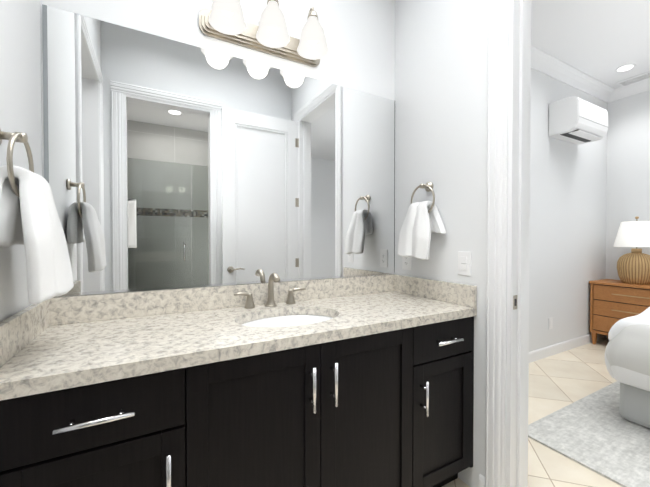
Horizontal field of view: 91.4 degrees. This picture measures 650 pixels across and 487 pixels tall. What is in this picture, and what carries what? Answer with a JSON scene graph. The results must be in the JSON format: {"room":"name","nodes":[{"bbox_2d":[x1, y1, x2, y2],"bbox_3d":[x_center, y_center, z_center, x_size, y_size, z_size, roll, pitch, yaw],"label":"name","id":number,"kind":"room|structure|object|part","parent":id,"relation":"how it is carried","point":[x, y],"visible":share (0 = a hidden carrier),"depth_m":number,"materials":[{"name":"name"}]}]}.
{"room":"bathroom","nodes":[
{"label":"bathroom","id":0,"kind":"room"},
{"bbox_2d":[0,0,41,321],"bbox_3d":[-0.930,-0.342,0.824,0.130,3.040,0.720,0,1,-29],"label":"wall","id":1,"kind":"structure","parent":0,"point":[20,84],"depth_m":0.97,"materials":[{"name":"white paint"}]},
{"bbox_2d":[0,298,51,364],"bbox_3d":[-0.890,0.256,0.921,0.021,0.102,0.553,0,1,-29],"label":"backsplash","id":2,"kind":"structure","parent":1,"relation":"attached to","point":[27,324],"depth_m":0.93,"materials":[{"name":"beige stone"}]},
{"bbox_2d":[0,129,73,303],"bbox_3d":[-0.773,-0.079,0.831,0.148,0.448,0.307,0,1,-29],"label":"towel ring","id":3,"kind":"object","parent":1,"relation":"attached to","point":[30,220],"visible":1,"depth_m":0.78,"materials":[{"name":"white fabric"}]},
{"bbox_3d":[-0.815,-0.277,0.820,0.065,0.052,0.052,0,1,-29],"label":"post","id":4,"kind":"part","parent":3,"relation":"part of","materials":[{"name":"silver metal"}]},
{"bbox_2d":[52,274,391,324],"bbox_3d":[-0.299,0.248,1.572,1.684,0.102,0.021,0,1,-29],"label":"backsplash","id":5,"kind":"structure","parent":1,"relation":"attached to","point":[96,307],"depth_m":1.38,"materials":[{"name":"beige stone"}]},
{"bbox_2d":[40,0,394,296],"bbox_3d":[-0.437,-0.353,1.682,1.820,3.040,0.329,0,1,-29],"label":"mirror","id":6,"kind":"object","parent":5,"relation":"on","point":[170,164],"depth_m":1.45,"materials":[{"name":"grey mirror"}]},
{"bbox_2d":[199,0,328,66],"bbox_3d":[-0.250,-1.056,1.483,0.610,0.226,0.202,0,1,-29],"label":"sconce","id":7,"kind":"object","parent":6,"relation":"attached to","point":[222,20],"visible":1,"depth_m":1.50,"materials":[{"name":"white glass"}]},
{"bbox_3d":[-0.419,-1.024,1.364,0.156,0.155,0.156,0,1,-29],"label":"lamp shade","id":8,"kind":"part","parent":7,"relation":"part of","materials":[{"name":"white glass"}]},
{"bbox_3d":[-0.419,-1.042,1.364,0.060,0.120,0.060,0,1,-29],"label":"bulb","id":9,"kind":"part","parent":7,"relation":"part of","materials":[{"name":"white glass"}]},
{"bbox_3d":[-0.285,-1.003,1.546,0.538,0.046,0.005,0,1,-29],"label":"plate","id":10,"kind":"part","parent":7,"relation":"part of","materials":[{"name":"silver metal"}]},
{"bbox_3d":[-0.288,-1.003,1.552,0.566,0.074,0.008,0,1,-29],"label":"plate","id":11,"kind":"part","parent":7,"relation":"part of","materials":[{"name":"silver metal"}]},
{"bbox_3d":[-0.239,-1.025,1.463,0.156,0.155,0.156,0,1,-29],"label":"lamp shade","id":12,"kind":"part","parent":7,"relation":"part of","materials":[{"name":"white glass"}]},
{"bbox_3d":[-0.060,-1.027,1.561,0.156,0.155,0.156,0,1,-29],"label":"lamp shade","id":13,"kind":"part","parent":7,"relation":"part of","materials":[{"name":"white glass"}]},
{"bbox_2d":[395,0,487,486],"bbox_3d":[0.588,-0.354,1.839,0.130,3.040,1.040,0,1,-29],"label":"wall","id":14,"kind":"structure","parent":0,"point":[441,76],"depth_m":1.62,"materials":[{"name":"white paint"}]},
{"bbox_2d":[402,257,410,269],"bbox_3d":[0.486,0.099,1.888,0.008,0.116,0.072,0,1,-29],"label":"electrical outlet","id":15,"kind":"object","parent":14,"relation":"attached to","point":[406,263],"visible":0.62,"depth_m":1.88,"materials":[{"name":"white plastic"}]},
{"bbox_2d":[397,182,445,259],"bbox_3d":[0.513,-0.126,1.690,0.146,0.417,0.239,0,1,-29],"label":"towel ring","id":16,"kind":"object","parent":14,"relation":"attached to","point":[422,221],"visible":1,"depth_m":1.66,"materials":[{"name":"white fabric"}]},
{"bbox_3d":[0.543,-0.309,1.717,0.065,0.052,0.052,0,1,-29],"label":"post","id":17,"kind":"part","parent":16,"relation":"part of","materials":[{"name":"silver metal"}]},
{"bbox_2d":[392,274,475,308],"bbox_3d":[0.568,0.246,1.721,0.021,0.102,0.553,0,1,-29],"label":"backsplash","id":18,"kind":"structure","parent":14,"relation":"attached to","point":[459,294],"depth_m":1.66,"materials":[{"name":"beige stone"}]},
{"bbox_2d":[458,251,470,275],"bbox_3d":[0.676,0.097,1.540,0.009,0.116,0.072,0,1,-29],"label":"light switch","id":19,"kind":"object","parent":14,"relation":"attached to","point":[464,263],"visible":1,"depth_m":1.53,"materials":[{"name":"white plastic"}]},
{"bbox_2d":[479,474,484,486],"bbox_3d":[0.725,1.119,1.458,0.015,0.102,0.031,0,1,-29],"label":"baseboard","id":20,"kind":"structure","parent":14,"relation":"attached to","point":[481,480],"depth_m":1.46,"materials":[{"name":"white paint"}]},
{"bbox_2d":[485,0,508,486],"bbox_3d":[0.751,-0.039,1.390,0.020,2.420,0.089,0,1,-29],"label":"door frame","id":21,"kind":"structure","parent":14,"relation":"attached to","point":[497,226],"depth_m":1.38,"materials":[{"name":"white paint"}]},
{"bbox_2d":[506,0,531,486],"bbox_3d":[0.843,-0.039,1.379,0.134,2.420,0.018,0,1,-29],"label":"trim","id":22,"kind":"structure","parent":14,"relation":"attached to","point":[512,237],"depth_m":1.35,"materials":[{"name":"white paint"}]},
{"bbox_2d":[513,295,516,309],"bbox_3d":[0.813,0.252,1.356,0.028,0.060,0.002,0,1,-29],"label":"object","id":23,"kind":"structure","parent":22,"relation":"attached to","point":[514,298],"depth_m":1.35,"materials":[{"name":"silver metal"}]},
{"bbox_2d":[516,0,527,486],"bbox_3d":[0.848,-0.030,1.365,0.035,2.402,0.012,0,1,-29],"label":"doorstop","id":24,"kind":"object","parent":14,"relation":"attached to","point":[521,241],"visible":1,"depth_m":1.36,"materials":[{"name":"white paint"}]},
{"bbox_2d":[442,338,621,486],"bbox_3d":[1.616,1.210,0.255,7.000,0.050,5.400,0,1,-29],"label":"floor","id":25,"kind":"structure","parent":0,"point":[558,381],"depth_m":2.43,"materials":[{"name":"tile"}]},
{"bbox_2d":[0,313,476,486],"bbox_3d":[-0.157,0.756,1.319,1.684,0.832,0.595,0,1,-29],"label":"bathroom vanity","id":26,"kind":"object","parent":25,"relation":"on","point":[364,381],"depth_m":1.02,"materials":[{"name":"wood"}]},
{"bbox_3d":[-0.575,0.431,0.803,0.401,0.158,0.019,0,1,-29],"label":"drawer","id":27,"kind":"part","parent":26,"relation":"part of","materials":[{"name":"black wood"}]},
{"bbox_3d":[-0.575,0.787,0.808,0.401,0.538,0.019,0,1,-29],"label":"door","id":28,"kind":"part","parent":26,"relation":"part of","materials":[{"name":"black wood"}]},
{"bbox_3d":[-0.559,0.431,0.778,0.160,0.014,0.041,0,1,-29],"label":"handle drawer","id":29,"kind":"part","parent":26,"relation":"part of","materials":[{"name":"silver metal"}]},
{"bbox_3d":[-0.422,0.638,0.856,0.014,0.150,0.041,0,1,-29],"label":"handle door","id":30,"kind":"part","parent":26,"relation":"part of","materials":[{"name":"silver metal"}]},
{"bbox_2d":[0,289,475,392],"bbox_3d":[-0.166,0.321,1.331,1.684,0.038,0.574,0,1,-29],"label":"countertop","id":31,"kind":"structure","parent":26,"relation":"on","point":[81,350],"depth_m":1.06,"materials":[{"name":"beige stone"}]},
{"bbox_2d":[232,273,307,308],"bbox_3d":[-0.245,0.218,1.500,0.358,0.162,0.128,0,1,-29],"label":"faucet","id":32,"kind":"object","parent":31,"relation":"on","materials":[{"name":"silver metal"}]},
{"bbox_2d":[236,309,331,328],"bbox_3d":[-0.149,0.410,1.328,0.470,0.164,0.343,0,1,-29],"label":"sink","id":33,"kind":"object","parent":31,"relation":"in","point":[301,315],"depth_m":1.48,"materials":[{"name":"white ceramic"}]},
{"bbox_3d":[-0.208,0.702,1.008,0.428,0.704,0.019,0,1,-29],"label":"door","id":34,"kind":"part","parent":26,"relation":"part of","materials":[{"name":"black wood"}]},
{"bbox_3d":[-0.042,0.485,1.062,0.014,0.150,0.041,0,1,-29],"label":"handle","id":35,"kind":"part","parent":26,"relation":"part of","materials":[{"name":"silver metal"}]},
{"bbox_3d":[0.032,0.485,1.103,0.014,0.150,0.041,0,1,-29],"label":"handle","id":36,"kind":"part","parent":26,"relation":"part of","materials":[{"name":"silver metal"}]},
{"bbox_3d":[0.170,0.699,1.215,0.428,0.704,0.019,0,1,-29],"label":"door","id":37,"kind":"part","parent":26,"relation":"part of","materials":[{"name":"black wood"}]},
{"bbox_3d":[0.413,0.637,1.313,0.014,0.140,0.041,0,1,-29],"label":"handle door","id":38,"kind":"part","parent":26,"relation":"part of","materials":[{"name":"silver metal"}]},
{"bbox_3d":[0.522,0.424,1.405,0.369,0.158,0.019,0,1,-29],"label":"drawer","id":39,"kind":"part","parent":26,"relation":"part of","materials":[{"name":"black wood"}]},
{"bbox_3d":[0.522,0.780,1.409,0.369,0.538,0.019,0,1,-29],"label":"door","id":40,"kind":"part","parent":26,"relation":"part of","materials":[{"name":"black wood"}]},
{"bbox_3d":[0.536,0.424,1.378,0.150,0.014,0.041,0,1,-29],"label":"handle drawer","id":41,"kind":"part","parent":26,"relation":"part of","materials":[{"name":"silver metal"}]},
{"bbox_2d":[528,381,649,486],"bbox_3d":[2.969,1.168,1.167,2.350,0.011,3.100,0,1,-29],"label":"rug","id":42,"kind":"object","parent":25,"relation":"on","point":[596,432],"visible":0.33,"depth_m":1.89,"materials":[{"name":"grey carpet"}]},
{"bbox_2d":[604,307,649,427],"bbox_3d":[3.296,0.511,1.687,2.260,1.287,2.236,0,1,-29],"label":"bed","id":43,"kind":"object","parent":42,"relation":"on","point":[627,356],"visible":1,"depth_m":1.99,"materials":[{"name":"grey fabric"}]},
{"bbox_2d":[608,307,649,341],"bbox_3d":[3.135,0.539,1.599,1.805,0.389,2.156,0,1,-29],"label":"duvet","id":44,"kind":"object","parent":43,"relation":"on","point":[636,328],"depth_m":2.01,"materials":[{"name":"white fabric"}]},
{"bbox_2d":[589,279,649,343],"bbox_3d":[3.377,0.789,3.392,0.450,0.715,0.755,0,1,-29],"label":"nightstand","id":45,"kind":"object","parent":25,"relation":"on","point":[612,302],"visible":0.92,"depth_m":3.45,"materials":[{"name":"brown wood"}]},
{"bbox_3d":[3.062,1.077,3.607,0.042,0.135,0.042,0,1,-29],"label":"leg","id":46,"kind":"part","parent":45,"relation":"part of","materials":[{"name":"brown wood"}]},
{"bbox_3d":[3.210,0.892,3.301,0.020,0.163,0.683,0,1,-29],"label":"drawer","id":47,"kind":"part","parent":45,"relation":"part of","materials":[{"name":"brown wood"}]},
{"bbox_3d":[3.210,0.720,3.299,0.020,0.163,0.683,0,1,-29],"label":"drawer","id":48,"kind":"part","parent":45,"relation":"part of","materials":[{"name":"brown wood"}]},
{"bbox_3d":[3.210,0.548,3.297,0.020,0.163,0.683,0,1,-29],"label":"drawer","id":49,"kind":"part","parent":45,"relation":"part of","materials":[{"name":"brown wood"}]},
{"bbox_3d":[3.184,0.548,3.283,0.010,0.010,0.340,0,1,-29],"label":"handle","id":50,"kind":"part","parent":45,"relation":"part of","materials":[{"name":"gold metal"}]},
{"bbox_2d":[614,216,649,284],"bbox_3d":[3.361,0.069,3.423,0.370,0.722,0.370,0,1,-29],"label":"table lamp","id":51,"kind":"object","parent":45,"relation":"on","point":[633,266],"visible":1,"depth_m":3.34,"materials":[{"name":"wicker"}]},
{"bbox_3d":[3.361,-0.100,3.421,0.370,0.270,0.370,0,1,-29],"label":"lamp shade","id":52,"kind":"part","parent":51,"relation":"part of","materials":[{"name":"white fabric"}]},
{"bbox_2d":[529,68,606,351],"bbox_3d":[1.952,-0.370,3.112,3.485,3.040,0.120,0,1,-29],"label":"wall","id":53,"kind":"structure","parent":0,"point":[568,184],"depth_m":3.35,"materials":[{"name":"white paint"}]},
{"bbox_2d":[549,318,552,328],"bbox_3d":[2.314,0.821,3.252,0.070,0.115,0.008,0,1,-29],"label":"outlet","id":54,"kind":"object","parent":53,"relation":"attached to","point":[550,323],"visible":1,"depth_m":3.25,"materials":[{"name":"white plastic"}]},
{"bbox_2d":[529,333,605,362],"bbox_3d":[1.932,1.100,3.042,3.365,0.102,0.015,0,1,-29],"label":"baseboard","id":55,"kind":"structure","parent":53,"relation":"attached to","point":[544,352],"depth_m":3.34,"materials":[{"name":"white paint"}]},
{"bbox_2d":[531,45,613,102],"bbox_3d":[1.950,-1.741,2.973,3.365,0.115,0.092,0,1,-29],"label":"crown molding","id":56,"kind":"structure","parent":53,"relation":"attached to","point":[551,66],"depth_m":3.29,"materials":[{"name":"white paint"}]},
{"bbox_2d":[549,96,607,144],"bbox_3d":[2.582,-1.242,3.227,0.620,0.339,0.262,0,1,-29],"label":"air conditioner unit","id":57,"kind":"object","parent":53,"relation":"attached to","point":[575,120],"visible":1,"depth_m":3.11,"materials":[{"name":"white plastic"}]},
{"bbox_2d":[531,0,649,87],"bbox_3d":[3.122,-1.845,1.044,3.565,0.140,5.400,0,1,-29],"label":"ceiling","id":58,"kind":"structure","parent":0,"point":[602,40],"depth_m":2.73,"materials":[{"name":"white paint"}]},
{"bbox_2d":[615,64,635,72],"bbox_3d":[3.085,-1.799,3.260,0.160,0.005,0.160,0,1,-29],"label":"recessed light","id":59,"kind":"object","parent":58,"relation":"in","point":[627,67],"depth_m":3.26,"materials":[{"name":"white plastic"}]},
{"bbox_2d":[616,71,649,86],"bbox_3d":[3.422,-1.799,3.456,0.180,0.010,0.340,0,1,-29],"label":"ceiling vent","id":60,"kind":"object","parent":58,"relation":"in","point":[637,79],"depth_m":3.47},
{"bbox_2d":[605,90,649,279],"bbox_3d":[4.610,-0.354,1.764,0.120,3.040,4.800,0,1,-29],"label":"wall","id":61,"kind":"structure","parent":0,"point":[628,171],"depth_m":3.67,"materials":[{"name":"white paint"}]},
{"bbox_2d":[608,78,649,102],"bbox_3d":[4.517,-1.725,1.696,0.092,0.115,4.800,0,1,-29],"label":"crown molding","id":62,"kind":"structure","parent":61,"relation":"attached to","point":[628,90],"depth_m":3.61,"materials":[{"name":"white paint"}]}
]}

